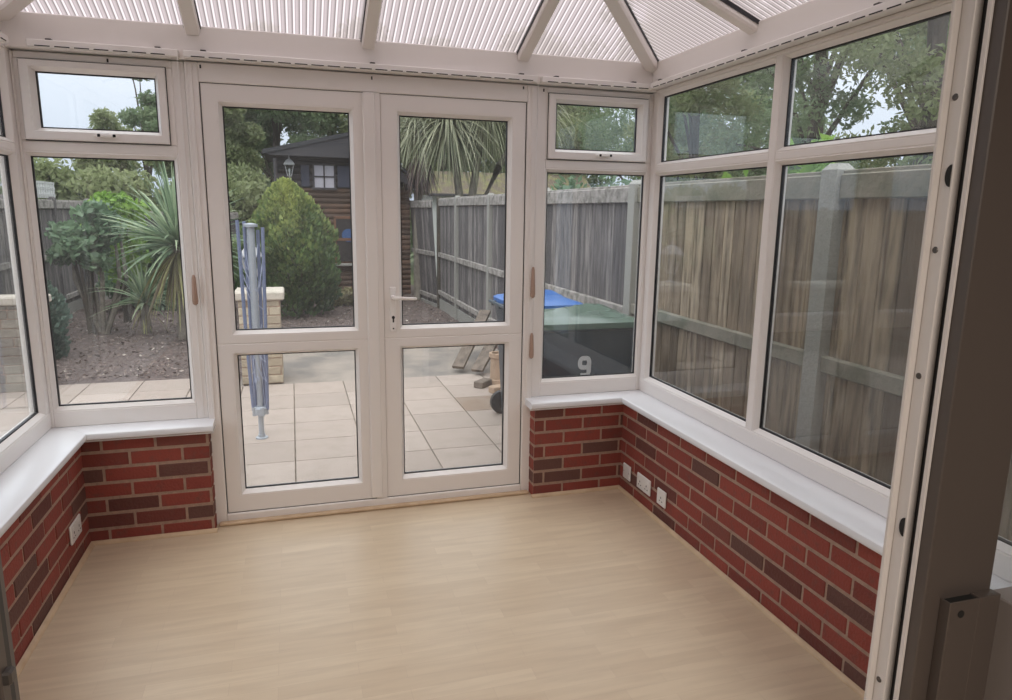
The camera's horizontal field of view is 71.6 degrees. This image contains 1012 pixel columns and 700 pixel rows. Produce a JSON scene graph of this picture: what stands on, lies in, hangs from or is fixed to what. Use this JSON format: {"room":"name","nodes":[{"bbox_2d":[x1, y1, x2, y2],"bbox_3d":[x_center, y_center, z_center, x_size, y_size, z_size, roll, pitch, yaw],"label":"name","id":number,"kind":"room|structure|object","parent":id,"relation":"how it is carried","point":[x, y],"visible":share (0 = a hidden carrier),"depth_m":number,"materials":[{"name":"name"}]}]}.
{"room":"sunroom","nodes":[
{"label":"sunroom","id":0,"kind":"room"},
{"bbox_2d":[0,553,19,699],"bbox_3d":[-0.458,-0.264,0.810,5.020,3.300,0.296,-3,12,-17],"label":"wall","id":1,"kind":"structure","parent":0,"point":[1,568],"depth_m":1.01,"materials":[{"name":"red brick"}]},
{"bbox_2d":[0,582,16,699],"bbox_3d":[-0.672,0.316,0.906,0.034,2.120,0.100,-3,12,-17],"label":"door","id":2,"kind":"structure","parent":1,"relation":"in","point":[7,671],"depth_m":0.94,"materials":[{"name":"black"}]},
{"bbox_2d":[864,0,1011,699],"bbox_3d":[1.035,0.261,1.310,0.558,2.120,0.197,-1,11,-8],"label":"door","id":3,"kind":"structure","parent":1,"relation":"in","point":[940,631],"depth_m":1.28,"materials":[{"name":"grey plastic"}]},
{"bbox_2d":[0,447,90,665],"bbox_3d":[-1.735,0.941,2.197,0.232,0.665,2.600,-3,12,-17],"label":"wall","id":4,"kind":"structure","parent":0,"point":[38,558],"depth_m":2.67,"materials":[{"name":"red brick"}]},
{"bbox_2d":[0,32,51,473],"bbox_3d":[-1.735,-0.231,1.905,0.101,1.678,2.475,-3,12,-17],"label":"window","id":5,"kind":"structure","parent":4,"relation":"in","point":[22,436],"depth_m":2.99,"materials":[{"name":"white plastic"}]},
{"bbox_2d":[0,427,86,537],"bbox_3d":[-1.663,0.607,2.121,0.185,0.049,2.522,-3,12,-17],"label":"trim","id":6,"kind":"structure","parent":4,"relation":"on","point":[25,478],"depth_m":2.71,"materials":[{"name":"white plastic"}]},
{"bbox_2d":[16,543,94,678],"bbox_3d":[-1.585,1.127,2.163,0.017,0.017,2.360,-3,12,-17],"label":"baseboard","id":7,"kind":"structure","parent":4,"relation":"attached to","point":[20,666],"depth_m":2.70,"materials":[{"name":"brown wood"}]},
{"bbox_2d":[69,514,81,545],"bbox_3d":[-1.868,0.779,3.050,0.014,0.086,0.146,-3,12,-17],"label":"wall socket","id":8,"kind":"object","parent":4,"relation":"attached to","point":[75,528],"visible":1,"depth_m":3.03,"materials":[{"name":"white plastic"}]},
{"bbox_2d":[81,433,216,540],"bbox_3d":[-1.815,0.703,3.397,0.764,0.665,0.219,-3,12,-17],"label":"wall","id":9,"kind":"structure","parent":0,"point":[156,485],"depth_m":3.31,"materials":[{"name":"red brick"}]},
{"bbox_2d":[63,417,215,441],"bbox_3d":[-1.746,0.375,3.293,0.709,0.049,0.185,-3,12,-17],"label":"trim","id":10,"kind":"structure","parent":9,"relation":"on","point":[165,428],"depth_m":3.26,"materials":[{"name":"white plastic"}]},
{"bbox_2d":[91,528,217,545],"bbox_3d":[-1.672,0.891,3.351,0.549,0.017,0.017,-3,12,-17],"label":"baseboard","id":11,"kind":"structure","parent":9,"relation":"attached to","point":[212,530],"depth_m":3.35,"materials":[{"name":"brown wood"}]},
{"bbox_2d":[8,38,536,427],"bbox_3d":[-0.976,-0.513,3.389,2.300,1.678,0.141,-3,12,-17],"label":"window","id":12,"kind":"structure","parent":9,"relation":"in","point":[35,140],"depth_m":3.12,"materials":[{"name":"white plastic"}]},
{"bbox_2d":[177,58,197,304],"bbox_3d":[-1.440,-0.740,3.165,0.027,1.083,0.033,4,12,16],"label":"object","id":13,"kind":"object","parent":12,"relation":"hanging from","point":[194,286],"visible":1,"depth_m":3.24,"materials":[{"name":"white plastic"}]},
{"bbox_2d":[529,83,538,358],"bbox_3d":[0.149,-0.648,3.671,0.033,1.414,0.027,10,14,39],"label":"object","id":14,"kind":"object","parent":12,"relation":"hanging from","point":[532,288],"visible":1,"depth_m":3.72,"materials":[{"name":"white"}]},
{"bbox_2d":[199,82,386,512],"bbox_3d":[-1.014,-0.210,3.468,0.806,2.053,0.096,-2,12,-15],"label":"door","id":15,"kind":"structure","parent":9,"relation":"in","point":[365,337],"depth_m":3.44,"materials":[{"name":"white plastic"}]},
{"bbox_2d":[0,11,657,93],"bbox_3d":[-0.648,-1.391,3.366,3.190,0.140,0.170,-3,12,-17],"label":"trim","id":16,"kind":"structure","parent":9,"relation":"attached to","point":[31,25],"depth_m":3.20,"materials":[{"name":"white plastic"}]},
{"bbox_2d":[184,61,537,523],"bbox_3d":[-0.658,-0.244,3.583,1.648,2.185,0.121,-3,12,-17],"label":"trim","id":17,"kind":"structure","parent":9,"relation":"attached to","point":[208,72],"depth_m":3.40,"materials":[{"name":"white plastic"}]},
{"bbox_2d":[219,490,528,526],"bbox_3d":[-0.650,0.833,3.724,1.620,0.018,0.032,-3,12,-17],"label":"trim","id":18,"kind":"structure","parent":9,"relation":"attached to","point":[520,492],"depth_m":3.69,"materials":[{"name":"brown wood"}]},
{"bbox_2d":[0,0,810,72],"bbox_3d":[-0.315,-1.488,2.148,3.278,0.722,2.589,-3,12,-17],"label":"ceiling","id":19,"kind":"structure","parent":0,"point":[647,32],"depth_m":3.15,"materials":[{"name":"white plastic"}]},
{"bbox_2d":[18,489,862,699],"bbox_3d":[0.040,1.351,1.450,3.200,0.100,5.200,-3,12,-17],"label":"floor","id":20,"kind":"structure","parent":0,"point":[579,596],"depth_m":2.72,"materials":[{"name":"beige laminate"}]},
{"bbox_2d":[529,404,622,493],"bbox_3d":[0.484,0.602,4.082,0.764,0.665,0.219,-3,12,-17],"label":"wall","id":21,"kind":"structure","parent":0,"point":[579,447],"depth_m":3.93,"materials":[{"name":"red brick"}]},
{"bbox_2d":[380,93,526,496],"bbox_3d":[-0.266,-0.240,3.677,0.754,2.053,0.126,-3,12,-18],"label":"door","id":22,"kind":"structure","parent":21,"relation":"in","point":[398,336],"depth_m":3.66,"materials":[{"name":"white plastic"}]},
{"bbox_2d":[531,485,619,497],"bbox_3d":[0.400,0.800,3.968,0.535,0.017,0.017,-3,12,-17],"label":"baseboard","id":23,"kind":"structure","parent":21,"relation":"attached to","point":[595,489],"depth_m":3.96,"materials":[{"name":"brown wood"}]},
{"bbox_2d":[525,390,631,410],"bbox_3d":[0.451,0.278,3.948,0.713,0.049,0.185,-3,12,-17],"label":"windowsill","id":24,"kind":"structure","parent":21,"relation":"on","point":[613,397],"depth_m":3.87,"materials":[{"name":"white plastic"}]},
{"bbox_2d":[531,76,653,396],"bbox_3d":[0.467,-0.577,3.818,0.667,1.678,0.141,-3,12,-17],"label":"window","id":25,"kind":"structure","parent":21,"relation":"in","point":[551,159],"depth_m":3.76,"materials":[{"name":"white plastic"}]},
{"bbox_2d":[619,404,881,690],"bbox_3d":[1.083,0.816,3.037,0.239,0.665,2.600,-3,12,-17],"label":"wall","id":26,"kind":"structure","parent":0,"point":[815,578],"depth_m":2.79,"materials":[{"name":"red brick"}]},
{"bbox_2d":[623,462,630,481],"bbox_3d":[0.679,0.684,3.938,0.010,0.086,0.086,-3,12,-17],"label":"wall socket","id":27,"kind":"object","parent":26,"relation":"attached to","point":[626,468],"visible":1,"depth_m":3.93,"materials":[{"name":"white plastic"}]},
{"bbox_2d":[637,472,650,496],"bbox_3d":[0.734,0.716,3.751,0.014,0.086,0.146,-3,12,-17],"label":"wall socket","id":28,"kind":"object","parent":26,"relation":"attached to","point":[643,483],"visible":1,"depth_m":3.74,"materials":[{"name":"white plastic"}]},
{"bbox_2d":[657,487,666,508],"bbox_3d":[0.789,0.752,3.571,0.014,0.086,0.086,-3,12,-17],"label":"wall socket","id":29,"kind":"object","parent":26,"relation":"attached to","point":[661,495],"visible":1,"depth_m":3.56,"materials":[{"name":"white plastic"}]},
{"bbox_2d":[618,486,864,699],"bbox_3d":[0.989,1.013,2.930,0.017,0.017,2.360,-3,12,-17],"label":"baseboard","id":30,"kind":"structure","parent":26,"relation":"attached to","point":[860,692],"depth_m":2.83,"materials":[{"name":"brown wood"}]},
{"bbox_2d":[622,389,1011,589],"bbox_3d":[1.042,0.487,2.927,0.185,0.049,2.522,-3,12,-17],"label":"window sill","id":31,"kind":"structure","parent":26,"relation":"on","point":[858,522],"depth_m":2.77,"materials":[{"name":"white plastic"}]},
{"bbox_2d":[639,0,1011,582],"bbox_3d":[1.152,-0.409,2.755,0.176,1.780,2.475,-3,12,-17],"label":"window","id":32,"kind":"structure","parent":26,"relation":"in","point":[865,490],"depth_m":2.89,"materials":[{"name":"white plastic"}]},
{"label":"outside","id":33,"kind":"structure","parent":0,"visible":0},
{"bbox_2d":[276,250,413,284],"bbox_3d":[-2.247,-6.243,41.296,100.000,0.240,86.000,-3,12,-17],"label":"ground","id":34,"kind":"structure","parent":33,"point":[412,259],"depth_m":21.36,"materials":[{"name":"brown soil"}]},
{"bbox_2d":[0,194,14,293],"bbox_3d":[-6.329,-1.028,8.976,0.090,1.880,0.090,-3,12,-17],"label":"fence post","id":35,"kind":"object","parent":34,"relation":"on","point":[1,195],"visible":0.28,"depth_m":8.88,"materials":[{"name":"wood"}]},
{"bbox_2d":[47,197,66,302],"bbox_3d":[-6.891,-1.397,10.807,0.090,1.880,0.090,-3,12,-17],"label":"fence post","id":36,"kind":"object","parent":34,"relation":"on","point":[54,211],"visible":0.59,"depth_m":10.81,"materials":[{"name":"wood"}]},
{"bbox_2d":[36,180,55,197],"bbox_3d":[-6.850,-2.378,10.409,0.025,0.240,1.000,-3,12,-17],"label":"trellis","id":37,"kind":"object","parent":36,"relation":"attached to","point":[44,187],"visible":0.72,"depth_m":10.44,"materials":[{"name":"grey"}]},
{"bbox_2d":[33,157,164,289],"bbox_3d":[-8.648,-2.544,14.762,3.684,3.012,1.537,-2,11,-13],"label":"shrub","id":38,"kind":"object","parent":34,"relation":"on","point":[68,184],"visible":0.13,"depth_m":14.26,"materials":[{"name":"green plant"}]},
{"bbox_2d":[69,107,142,180],"bbox_3d":[-11.502,-4.711,20.376,1.969,4.575,2.139,-3,12,-20],"label":"broadleaf tree","id":39,"kind":"object","parent":34,"relation":"on","point":[102,118],"visible":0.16,"depth_m":20.04,"materials":[{"name":"green plant"}]},
{"bbox_2d":[116,79,173,208],"bbox_3d":[-9.333,-4.884,18.254,2.449,5.795,2.566,-3,12,-17],"label":"broadleaf tree","id":40,"kind":"object","parent":34,"relation":"on","point":[146,116],"visible":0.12,"depth_m":17.48,"materials":[{"name":"green plant"}]},
{"bbox_2d":[143,108,265,203],"bbox_3d":[-7.107,-4.707,17.272,2.531,5.890,2.752,6,12,23],"label":"broadleaf tree","id":41,"kind":"object","parent":34,"relation":"on","point":[242,135],"visible":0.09,"depth_m":17.01,"materials":[{"name":"green plant"}]},
{"bbox_2d":[159,161,270,283],"bbox_3d":[-6.325,-2.631,15.620,3.009,3.200,1.704,-1,11,-10],"label":"shrub","id":42,"kind":"object","parent":34,"relation":"on","point":[250,187],"visible":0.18,"depth_m":15.20,"materials":[{"name":"green plant"}]},
{"bbox_2d":[0,373,501,485],"bbox_3d":[-2.333,1.103,3.178,7.776,0.050,8.225,-3,12,-17],"label":"patio","id":43,"kind":"structure","parent":34,"relation":"on","point":[310,428],"depth_m":5.73,"materials":[{"name":"beige stone"}]},
{"bbox_2d":[0,294,51,392],"bbox_3d":[-4.825,-0.048,6.424,1.180,0.885,0.270,-3,12,-17],"label":"wall","id":44,"kind":"structure","parent":43,"relation":"on","point":[12,374],"depth_m":6.42,"materials":[{"name":"grey stone"}]},
{"bbox_2d":[235,220,268,439],"bbox_3d":[-1.840,-0.133,5.169,0.192,1.620,0.139,-3,12,-17],"label":"dryer","id":45,"kind":"object","parent":43,"relation":"on","point":[259,387],"visible":0.79,"depth_m":5.12,"materials":[{"name":"grey metal"}]},
{"bbox_2d":[474,378,491,388],"bbox_3d":[-0.229,0.329,6.967,0.100,0.065,0.200,7,13,28],"label":"stone block","id":46,"kind":"object","parent":43,"relation":"on","point":[482,383],"visible":1,"depth_m":6.90,"materials":[{"name":"beige stone"}]},
{"bbox_2d":[471,345,497,372],"bbox_3d":[-0.145,-0.088,7.708,0.130,0.529,0.770,6,12,24],"label":"plank","id":47,"kind":"object","parent":43,"relation":"on","point":[481,362],"visible":0.36,"depth_m":7.51,"materials":[{"name":"grey wood"}]},
{"bbox_2d":[489,351,499,384],"bbox_3d":[-0.077,0.180,7.101,0.200,0.310,0.200,-3,12,-17],"label":"stack","id":48,"kind":"object","parent":43,"relation":"on","point":[494,355],"visible":0.48,"depth_m":7.03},
{"bbox_2d":[489,384,500,393],"bbox_3d":[-0.062,0.372,6.761,0.200,0.065,0.100,-7,14,-36],"label":"stone block","id":49,"kind":"object","parent":43,"relation":"on","point":[493,388],"visible":0.42,"depth_m":6.70,"materials":[{"name":"beige stone"}]},
{"bbox_2d":[489,289,582,413],"bbox_3d":[0.216,0.057,5.728,0.616,1.091,0.724,-3,12,-17],"label":"wheelie bin","id":50,"kind":"object","parent":43,"relation":"on","point":[553,299],"visible":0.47,"depth_m":5.75,"materials":[{"name":"blue plastic"}]},
{"bbox_2d":[545,185,627,312],"bbox_3d":[0.676,-0.471,6.376,0.075,1.948,1.930,-3,12,-17],"label":"fence","id":51,"kind":"object","parent":43,"relation":"on","point":[586,237],"visible":0.48,"depth_m":6.16,"materials":[{"name":"wood"}]},
{"bbox_2d":[543,303,633,376],"bbox_3d":[0.469,0.246,4.736,0.816,1.110,0.604,-3,12,-17],"label":"wheelie bin","id":52,"kind":"object","parent":43,"relation":"on","point":[581,339],"visible":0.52,"depth_m":4.41,"materials":[{"name":"grey plastic"}]},
{"bbox_2d":[630,172,820,440],"bbox_3d":[1.263,-0.086,4.465,0.075,1.948,1.940,-3,12,-17],"label":"fence","id":53,"kind":"object","parent":43,"relation":"on","point":[712,228],"visible":0.52,"depth_m":4.20,"materials":[{"name":"brown wood"}]},
{"bbox_2d":[818,164,1011,540],"bbox_3d":[1.777,0.251,2.790,0.075,1.948,1.430,-3,12,-17],"label":"fence","id":54,"kind":"object","parent":43,"relation":"on","point":[884,213],"visible":0.33,"depth_m":3.16,"materials":[{"name":"brown wood"}]},
{"bbox_2d":[225,109,343,187],"bbox_3d":[-6.235,-5.514,19.555,3.668,6.721,3.718,-4,12,-24],"label":"broadleaf tree","id":55,"kind":"object","parent":34,"relation":"on","point":[271,121],"visible":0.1,"depth_m":18.94,"materials":[{"name":"green plant"}]},
{"bbox_2d":[240,345,498,386],"bbox_3d":[-1.411,0.160,8.067,3.000,0.038,1.690,-3,12,-17],"label":"path","id":56,"kind":"structure","parent":34,"relation":"on","point":[438,361],"depth_m":7.92,"materials":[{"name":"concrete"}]},
{"bbox_2d":[235,287,284,384],"bbox_3d":[-2.448,-0.151,7.042,0.465,0.915,0.460,-3,12,-17],"label":"stone pillar","id":57,"kind":"structure","parent":56,"relation":"on","point":[274,295],"depth_m":6.86,"materials":[{"name":"beige stone"}]},
{"bbox_2d":[242,247,261,275],"bbox_3d":[-2.497,-0.857,6.885,0.208,0.529,0.208,-3,12,-17],"label":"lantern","id":58,"kind":"object","parent":57,"relation":"on","point":[255,247],"visible":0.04,"depth_m":6.80,"materials":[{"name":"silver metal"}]},
{"bbox_2d":[452,310,490,368],"bbox_3d":[-0.380,-0.135,7.930,0.130,0.530,0.902,4,12,17],"label":"plank","id":59,"kind":"object","parent":56,"relation":"on","point":[462,358],"visible":0.71,"depth_m":7.72,"materials":[{"name":"grey wood"}]},
{"bbox_2d":[300,114,440,228],"bbox_3d":[-3.818,-5.662,20.001,3.953,7.052,4.314,9,14,35],"label":"broadleaf tree","id":60,"kind":"object","parent":34,"relation":"on","point":[344,118],"visible":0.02,"depth_m":19.71,"materials":[{"name":"green plant"}]},
{"bbox_2d":[410,121,501,262],"bbox_3d":[-1.928,-6.409,22.867,4.109,7.295,4.265,1,11,1],"label":"broadleaf tree","id":61,"kind":"object","parent":34,"relation":"on","point":[411,237],"visible":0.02,"depth_m":22.71,"materials":[{"name":"green plant"}]},
{"bbox_2d":[454,195,459,319],"bbox_3d":[-0.766,-1.419,11.084,0.085,1.990,0.085,-3,12,-17],"label":"fence post","id":62,"kind":"object","parent":34,"relation":"on","point":[456,208],"visible":0.55,"depth_m":11.04,"materials":[{"name":"concrete"}]},
{"bbox_2d":[400,105,590,196],"bbox_3d":[-0.349,-3.283,13.412,4.220,4.683,3.024,-2,11,-14],"label":"tree","id":63,"kind":"object","parent":34,"relation":"on","point":[477,135],"visible":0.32,"depth_m":12.81,"materials":[{"name":"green plant"}]},
{"bbox_2d":[488,194,504,320],"bbox_3d":[0.087,-0.857,8.296,0.075,1.948,1.960,-3,12,-17],"label":"fence","id":64,"kind":"object","parent":34,"relation":"on","point":[497,201],"visible":0.17,"depth_m":8.88,"materials":[{"name":"wood"}]},
{"bbox_2d":[422,171,590,275],"bbox_3d":[-0.026,-3.609,20.212,4.800,2.880,2.060,-3,12,-17],"label":"house","id":65,"kind":"structure","parent":34,"relation":"on","point":[446,189],"depth_m":19.16,"materials":[{"name":"grey"}]},
{"bbox_2d":[461,105,605,180],"bbox_3d":[0.815,-6.252,22.018,4.967,7.313,4.357,4,12,16],"label":"broadleaf tree","id":66,"kind":"object","parent":34,"relation":"on","point":[575,110],"visible":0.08,"depth_m":20.88,"materials":[{"name":"green plant"}]},
{"bbox_2d":[545,188,550,276],"bbox_3d":[0.387,-0.668,7.328,0.105,2.000,0.105,-3,12,-17],"label":"fence post","id":67,"kind":"object","parent":34,"relation":"on","point":[548,189],"visible":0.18,"depth_m":7.17,"materials":[{"name":"concrete"}]},
{"bbox_2d":[550,174,586,189],"bbox_3d":[0.742,-0.948,8.648,1.180,2.361,1.558,4,12,14],"label":"leafy shrub","id":68,"kind":"object","parent":34,"relation":"on","point":[572,181],"visible":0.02,"depth_m":8.24,"materials":[{"name":"green plant"}]},
{"bbox_2d":[597,175,640,185],"bbox_3d":[1.099,-0.537,6.856,0.810,2.429,0.916,-3,12,-17],"label":"leafy shrub","id":69,"kind":"object","parent":34,"relation":"on","point":[625,181],"visible":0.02,"depth_m":6.65,"materials":[{"name":"green plant"}]},
{"bbox_2d":[623,180,640,316],"bbox_3d":[0.971,-0.285,5.423,0.105,2.000,0.105,-3,12,-17],"label":"fence post","id":70,"kind":"object","parent":34,"relation":"on","point":[633,209],"visible":0.46,"depth_m":5.29,"materials":[{"name":"concrete"}]},
{"bbox_2d":[561,107,729,186],"bbox_3d":[4.313,-6.339,22.213,5.410,7.657,4.487,4,12,15],"label":"broadleaf tree","id":71,"kind":"object","parent":34,"relation":"on","point":[594,178],"visible":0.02,"depth_m":21.09,"materials":[{"name":"green plant"}]},
{"bbox_2d":[572,76,760,186],"bbox_3d":[3.272,-4.912,14.971,4.515,7.476,4.242,-8,14,-39],"label":"broadleaf tree","id":72,"kind":"object","parent":34,"relation":"on","point":[594,126],"visible":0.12,"depth_m":14.35,"materials":[{"name":"green plant"}]},
{"bbox_2d":[622,79,766,181],"bbox_3d":[3.267,-3.639,12.210,2.699,6.044,3.157,5,12,22],"label":"broadleaf tree","id":73,"kind":"object","parent":34,"relation":"on","point":[690,102],"visible":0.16,"depth_m":11.40,"materials":[{"name":"green plant"}]},
{"bbox_2d":[721,170,748,177],"bbox_3d":[1.502,-0.148,5.213,0.867,2.424,0.911,-8,14,-38],"label":"leafy shrub","id":74,"kind":"object","parent":34,"relation":"on","point":[725,175],"visible":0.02,"depth_m":4.97,"materials":[{"name":"green plant"}]},
{"bbox_2d":[677,54,836,175],"bbox_3d":[7.691,-6.286,22.105,5.503,7.539,4.493,-6,13,-31],"label":"broadleaf tree","id":75,"kind":"object","parent":34,"relation":"on","point":[745,124],"visible":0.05,"depth_m":20.82,"materials":[{"name":"green plant"}]},
{"bbox_2d":[787,128,836,173],"bbox_3d":[1.857,-0.123,4.316,0.737,2.387,0.763,-3,12,-17],"label":"leafy shrub","id":76,"kind":"object","parent":34,"relation":"on","point":[811,167],"visible":0.02,"depth_m":4.06,"materials":[{"name":"green plant"}]},
{"bbox_2d":[795,163,854,451],"bbox_3d":[1.559,0.101,3.507,0.105,2.000,0.105,-3,12,-17],"label":"fence post","id":77,"kind":"object","parent":34,"relation":"on","point":[830,212],"visible":0.68,"depth_m":3.41,"materials":[{"name":"concrete"}]},
{"bbox_2d":[704,19,949,178],"bbox_3d":[4.504,-4.091,9.864,3.989,7.873,3.519,-3,12,-17],"label":"broadleaf tree","id":78,"kind":"object","parent":34,"relation":"on","point":[820,88],"visible":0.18,"depth_m":9.73,"materials":[{"name":"green plant"}]},
{"bbox_2d":[820,14,950,168],"bbox_3d":[4.919,-3.615,7.575,3.279,7.834,3.788,1,11,3],"label":"broadleaf tree","id":79,"kind":"object","parent":34,"relation":"on","point":[924,71],"visible":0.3,"depth_m":7.29,"materials":[{"name":"green plant"}]},
{"bbox_2d":[896,24,948,127],"bbox_3d":[9.191,-5.080,12.681,5.651,8.856,5.187,-9,15,-40],"label":"broadleaf tree","id":80,"kind":"object","parent":34,"relation":"on","point":[924,46],"visible":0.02,"depth_m":13.41,"materials":[{"name":"green plant"}]},
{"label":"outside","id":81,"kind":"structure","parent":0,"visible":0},
{"bbox_2d":[56,280,498,384],"bbox_3d":[-5.054,-0.785,12.532,7.750,0.065,12.450,-3,12,-17],"label":"mulch bed","id":82,"kind":"object","parent":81,"point":[85,343],"visible":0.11,"depth_m":8.82,"materials":[{"name":"brown soil"}]},
{"bbox_2d":[0,198,11,294],"bbox_3d":[-6.041,-0.834,8.065,0.075,1.818,1.850,-3,12,-17],"label":"fence","id":83,"kind":"object","parent":82,"relation":"on","point":[5,282],"visible":0.3,"depth_m":8.76,"materials":[{"name":"wood"}]},
{"bbox_2d":[38,199,60,293],"bbox_3d":[-6.603,-1.202,9.896,0.075,1.818,1.850,-3,12,-17],"label":"fence","id":84,"kind":"object","parent":82,"relation":"on","point":[46,206],"visible":0.14,"depth_m":10.38,"materials":[{"name":"wood"}]},
{"bbox_2d":[47,280,72,358],"bbox_3d":[-5.211,-0.399,7.800,0.660,1.051,0.666,-3,12,-17],"label":"bush","id":85,"kind":"object","parent":82,"relation":"on","point":[59,310],"visible":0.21,"depth_m":7.82,"materials":[{"name":"green plant"}]},
{"bbox_2d":[56,200,95,313],"bbox_3d":[-7.165,-1.571,11.727,0.075,1.818,1.850,-3,12,-17],"label":"fence","id":86,"kind":"object","parent":82,"relation":"on","point":[74,300],"visible":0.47,"depth_m":11.32,"materials":[{"name":"wood"}]},
{"bbox_2d":[44,198,126,334],"bbox_3d":[-5.550,-1.104,9.327,0.943,1.821,0.874,-3,12,-17],"label":"leafy shrub","id":87,"kind":"object","parent":82,"relation":"on","point":[70,245],"visible":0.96,"depth_m":9.19,"materials":[{"name":"green plant"}]},
{"bbox_2d":[83,198,99,300],"bbox_3d":[-7.453,-1.765,12.638,0.090,1.880,0.090,-3,12,-17],"label":"fence post","id":88,"kind":"object","parent":82,"relation":"on","point":[95,274],"visible":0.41,"depth_m":12.71,"materials":[{"name":"wood"}]},
{"bbox_2d":[72,234,128,334],"bbox_3d":[-5.445,-0.885,9.465,0.674,1.367,0.216,-3,12,-17],"label":"tree","id":89,"kind":"object","parent":82,"relation":"on","point":[103,325],"visible":0.65,"depth_m":9.50,"materials":[{"name":"grey plant"}]},
{"bbox_2d":[80,190,152,322],"bbox_3d":[-5.704,-1.359,10.309,1.083,1.938,0.692,-1,11,-11],"label":"leafy shrub","id":90,"kind":"object","parent":82,"relation":"on","point":[122,198],"visible":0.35,"depth_m":10.16,"materials":[{"name":"green plant"}]},
{"bbox_2d":[86,252,175,333],"bbox_3d":[-4.894,-0.668,9.499,1.434,1.466,1.377,2,11,5],"label":"cordyline","id":91,"kind":"object","parent":82,"relation":"on","point":[138,281],"visible":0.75,"depth_m":9.45,"materials":[{"name":"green plant"}]},
{"bbox_2d":[95,226,176,310],"bbox_3d":[-5.989,-1.363,11.916,1.696,1.679,1.194,-3,12,-17],"label":"leafy shrub","id":92,"kind":"object","parent":82,"relation":"on","point":[108,283],"visible":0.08,"depth_m":11.59,"materials":[{"name":"green plant"}]},
{"bbox_2d":[104,211,238,299],"bbox_3d":[-6.412,-1.827,13.523,2.474,1.648,0.075,-6,13,-30],"label":"fence","id":93,"kind":"object","parent":82,"relation":"on","point":[233,215],"visible":0.08,"depth_m":13.93,"materials":[{"name":"wood"}]},
{"bbox_2d":[84,161,272,339],"bbox_3d":[-4.144,-1.329,8.987,2.297,2.428,2.285,-3,12,-17],"label":"cordyline","id":94,"kind":"object","parent":82,"relation":"on","point":[168,222],"visible":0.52,"depth_m":8.83,"materials":[{"name":"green plant"}]},
{"bbox_2d":[57,295,455,380],"bbox_3d":[-4.268,-0.359,10.223,7.152,0.072,6.568,-3,12,-17],"label":"leaf litter","id":95,"kind":"object","parent":82,"relation":"on","point":[283,320],"visible":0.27,"depth_m":8.78,"materials":[{"name":"brown plant"}]},
{"bbox_2d":[232,176,343,318],"bbox_3d":[-3.450,-1.647,11.232,1.872,2.214,1.897,11,15,43],"label":"bush","id":96,"kind":"object","parent":82,"relation":"on","point":[289,217],"visible":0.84,"depth_m":10.89,"materials":[{"name":"green plant"}]},
{"bbox_2d":[262,132,415,302],"bbox_3d":[-3.376,-2.703,14.203,2.720,3.130,3.155,-3,12,-17],"label":"garden shed","id":97,"kind":"object","parent":82,"relation":"on","point":[321,167],"visible":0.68,"depth_m":12.85,"materials":[{"name":"brown wood"}]},
{"bbox_2d":[284,156,294,179],"bbox_3d":[-3.862,-3.220,12.514,0.187,0.528,0.196,-3,12,-17],"label":"lantern","id":98,"kind":"object","parent":97,"relation":"attached to","point":[288,161],"visible":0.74,"depth_m":12.43,"materials":[{"name":"silver metal"}]},
{"bbox_2d":[300,165,309,186],"bbox_3d":[-3.631,-3.149,12.698,0.150,0.380,0.025,-3,12,-17],"label":"shutter","id":99,"kind":"object","parent":97,"relation":"hanging from","point":[304,169],"depth_m":12.69,"materials":[{"name":"blue"}]},
{"bbox_2d":[314,165,333,187],"bbox_3d":[-3.313,-3.159,12.795,0.345,0.390,0.007,-3,12,-17],"label":"window","id":100,"kind":"structure","parent":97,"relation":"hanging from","point":[323,174],"depth_m":12.79,"materials":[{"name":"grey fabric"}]},
{"bbox_2d":[337,166,349,187],"bbox_3d":[-2.947,-3.180,12.902,0.300,0.380,0.025,-3,12,-17],"label":"shutter","id":101,"kind":"object","parent":97,"relation":"hanging from","point":[342,171],"depth_m":12.88,"materials":[{"name":"blue"}]},
{"bbox_2d":[330,287,352,306],"bbox_3d":[-2.914,-0.954,12.665,0.774,0.390,0.585,-3,12,-17],"label":"plant","id":102,"kind":"object","parent":82,"relation":"on","point":[346,299],"visible":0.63,"depth_m":12.54,"materials":[{"name":"green plant"}]},
{"bbox_2d":[410,200,436,306],"bbox_3d":[-1.544,-1.809,13.087,0.168,1.918,1.340,-4,12,-23],"label":"fence","id":103,"kind":"object","parent":82,"relation":"on","point":[422,208],"visible":0.77,"depth_m":12.92,"materials":[{"name":"wood"}]},
{"bbox_2d":[400,117,459,299],"bbox_3d":[-1.590,-2.931,13.273,2.042,3.988,2.114,2,11,3],"label":"tree","id":104,"kind":"object","parent":82,"relation":"on","point":[418,192],"visible":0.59,"depth_m":12.87,"materials":[{"name":"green plant"}]},
{"bbox_2d":[436,197,440,307],"bbox_3d":[-1.175,-1.688,12.417,0.085,1.990,0.085,-3,12,-17],"label":"fence post","id":105,"kind":"object","parent":82,"relation":"on","point":[437,206],"visible":0.55,"depth_m":12.38,"materials":[{"name":"grey wood"}]},
{"bbox_2d":[438,197,453,317],"bbox_3d":[-0.973,-1.552,11.750,0.075,1.948,1.320,-3,12,-17],"label":"fence","id":106,"kind":"object","parent":82,"relation":"on","point":[446,254],"visible":0.78,"depth_m":11.80,"materials":[{"name":"wood"}]},
{"bbox_2d":[456,195,486,321],"bbox_3d":[-0.489,-1.235,10.173,0.075,1.948,1.840,-3,12,-17],"label":"fence","id":107,"kind":"object","parent":82,"relation":"on","point":[471,260],"visible":0.81,"depth_m":10.17,"materials":[{"name":"wood"}]},
{"bbox_2d":[486,193,493,320],"bbox_3d":[-0.207,-1.053,9.263,0.085,1.990,0.085,-3,12,-17],"label":"fence post","id":108,"kind":"object","parent":82,"relation":"on","point":[489,207],"visible":0.5,"depth_m":9.19,"materials":[{"name":"wood"}]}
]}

